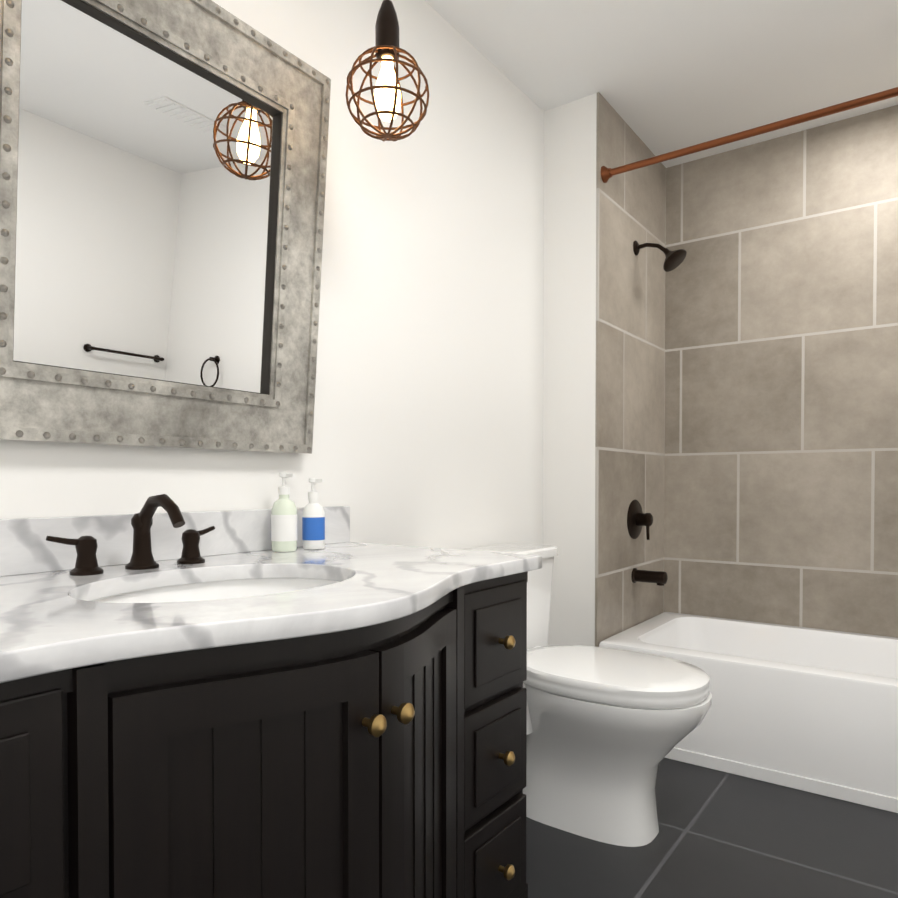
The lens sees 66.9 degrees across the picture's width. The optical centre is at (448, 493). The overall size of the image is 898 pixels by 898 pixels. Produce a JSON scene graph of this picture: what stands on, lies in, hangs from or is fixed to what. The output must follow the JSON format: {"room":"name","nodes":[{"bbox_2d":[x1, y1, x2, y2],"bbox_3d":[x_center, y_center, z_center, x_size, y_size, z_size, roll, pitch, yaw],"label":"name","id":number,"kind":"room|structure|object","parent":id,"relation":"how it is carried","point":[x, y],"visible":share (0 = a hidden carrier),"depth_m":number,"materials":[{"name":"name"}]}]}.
{"room":"bathroom","nodes":[
{"label":"bathroom","id":0,"kind":"room"},
{"bbox_2d":[0,506,349,573],"bbox_3d":[-0.666,0.092,1.364,0.020,0.100,1.304,1,1,36],"label":"backsplash","id":1,"kind":"structure","parent":0,"relation":"attached to","point":[22,551],"depth_m":1.35,"materials":[{"name":"white stone"}]},
{"bbox_2d":[0,0,543,548],"bbox_3d":[-0.716,-0.276,1.413,0.120,2.570,3.610,1,1,36],"label":"wall","id":2,"kind":"structure","parent":0,"point":[428,418],"depth_m":2.12,"materials":[{"name":"white paint"}]},
{"bbox_2d":[0,0,330,453],"bbox_3d":[-0.579,-0.560,1.385,0.048,0.925,0.825,6,4,36],"label":"framed mirror","id":3,"kind":"object","parent":2,"relation":"attached to","point":[163,165],"visible":1,"depth_m":1.38,"materials":[{"name":"grey mirror"}]},
{"bbox_2d":[543,93,596,645],"bbox_3d":[0.710,-0.304,3.176,0.352,2.570,0.920,1,1,36],"label":"wall","id":4,"kind":"structure","parent":0,"point":[569,403],"depth_m":2.76,"materials":[{"name":"white paint"}]},
{"bbox_2d":[595,92,665,646],"bbox_3d":[0.824,-0.302,3.025,0.010,2.570,0.810,1,1,36],"label":"wall tile","id":5,"kind":"structure","parent":4,"relation":"attached to","point":[630,384],"depth_m":2.94,"materials":[{"name":"beige tile"}]},
{"bbox_2d":[627,500,652,539],"bbox_3d":[0.858,0.114,3.001,0.081,0.176,0.176,1,1,36],"label":"shower valve","id":6,"kind":"object","parent":5,"relation":"attached to","point":[637,518],"visible":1,"depth_m":2.98,"materials":[{"name":"brown metal"}]},
{"bbox_2d":[631,568,667,585],"bbox_3d":[0.884,0.364,2.986,0.146,0.068,0.068,1,1,36],"label":"tub spout","id":7,"kind":"object","parent":5,"relation":"attached to","point":[659,578],"visible":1,"depth_m":2.97,"materials":[{"name":"brown metal"}]},
{"bbox_2d":[633,240,686,271],"bbox_3d":[0.914,-1.038,2.942,0.221,0.158,0.111,1,1,36],"label":"shower head","id":8,"kind":"object","parent":5,"relation":"attached to","point":[674,259],"visible":1,"depth_m":2.91},
{"bbox_2d":[601,87,897,182],"bbox_3d":[1.245,-1.270,2.264,1.548,0.064,0.064,1,1,36],"label":"shower curtain rod","id":9,"kind":"object","parent":5,"relation":"attached to","point":[607,173],"visible":1,"depth_m":2.38,"materials":[{"name":"orange metal"}]},
{"bbox_2d":[425,0,897,167],"bbox_3d":[0.776,-1.603,0.875,3.140,0.100,4.530,1,1,36],"label":"ceiling","id":10,"kind":"structure","parent":0,"point":[664,76],"depth_m":2.46,"materials":[{"name":"white paint"}]},
{"bbox_2d":[346,0,428,141],"bbox_3d":[-0.139,-1.184,1.529,0.189,0.757,0.183,1,1,36],"label":"pendant lamp","id":11,"kind":"object","parent":10,"relation":"hanging from","point":[387,98],"visible":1,"depth_m":1.51,"materials":[{"name":"brown metal"}]},
{"bbox_2d":[526,758,897,897],"bbox_3d":[0.776,1.067,0.918,3.140,0.100,4.530,1,1,36],"label":"floor","id":12,"kind":"structure","parent":0,"point":[721,834],"depth_m":1.91,"materials":[{"name":"tile"}]},
{"bbox_2d":[0,582,527,897],"bbox_3d":[-0.372,0.594,1.158,0.746,0.838,1.260,1,1,36],"label":"bathroom vanity","id":13,"kind":"object","parent":12,"relation":"on","point":[217,704],"depth_m":0.87,"materials":[{"name":"brown wood"}]},
{"bbox_2d":[0,542,541,701],"bbox_3d":[-0.379,0.160,1.156,0.724,0.030,1.310,1,1,36],"label":"countertop","id":14,"kind":"structure","parent":13,"relation":"on","point":[52,637],"depth_m":0.90,"materials":[{"name":"white stone"}]},
{"bbox_2d":[44,494,219,573],"bbox_3d":[-0.549,0.071,1.279,0.164,0.144,0.336,1,1,36],"label":"faucet","id":15,"kind":"object","parent":14,"relation":"on","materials":[{"name":"black metal"}]},
{"bbox_2d":[72,566,355,609],"bbox_3d":[-0.377,0.246,1.156,0.395,0.165,0.510,1,1,36],"label":"sink","id":16,"kind":"object","parent":14,"relation":"in","point":[163,592],"depth_m":1.33,"materials":[{"name":"white ceramic"}]},
{"bbox_2d":[271,472,296,551],"bbox_3d":[-0.393,0.043,1.628,0.066,0.188,0.061,1,1,36],"label":"clear soap bottle","id":17,"kind":"object","parent":14,"relation":"on","point":[284,524],"visible":1,"depth_m":1.61,"materials":[{"name":"white plastic"}]},
{"bbox_2d":[302,478,324,549],"bbox_3d":[-0.333,0.048,1.683,0.063,0.175,0.055,1,1,36],"label":"soap bottle","id":18,"kind":"object","parent":14,"relation":"on","point":[313,527],"visible":1,"depth_m":1.67,"materials":[{"name":"white plastic"}]},
{"bbox_2d":[457,543,711,846],"bbox_3d":[0.391,0.594,2.124,0.818,0.807,0.508,1,1,36],"label":"toilet","id":19,"kind":"object","parent":12,"relation":"on","point":[609,730],"visible":0.69,"depth_m":1.96,"materials":[{"name":"white ceramic"}]},
{"bbox_2d":[599,612,897,812],"bbox_3d":[1.449,0.790,2.578,1.542,0.400,0.800,1,1,36],"label":"bathtub","id":20,"kind":"object","parent":12,"relation":"on","point":[813,710],"visible":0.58,"depth_m":2.37,"materials":[{"name":"white ceramic"}]},
{"bbox_3d":[1.725,-0.301,2.939,1.568,2.570,0.110,1,1,36],"label":"wall","id":21,"kind":"structure","parent":0,"visible":0},
{"bbox_2d":[664,105,897,637],"bbox_3d":[1.689,-0.300,2.891,1.548,2.570,0.010,1,1,36],"label":"wall tile","id":22,"kind":"structure","parent":21,"relation":"attached to","point":[781,407],"depth_m":3.02,"materials":[{"name":"beige tile"}]}
]}

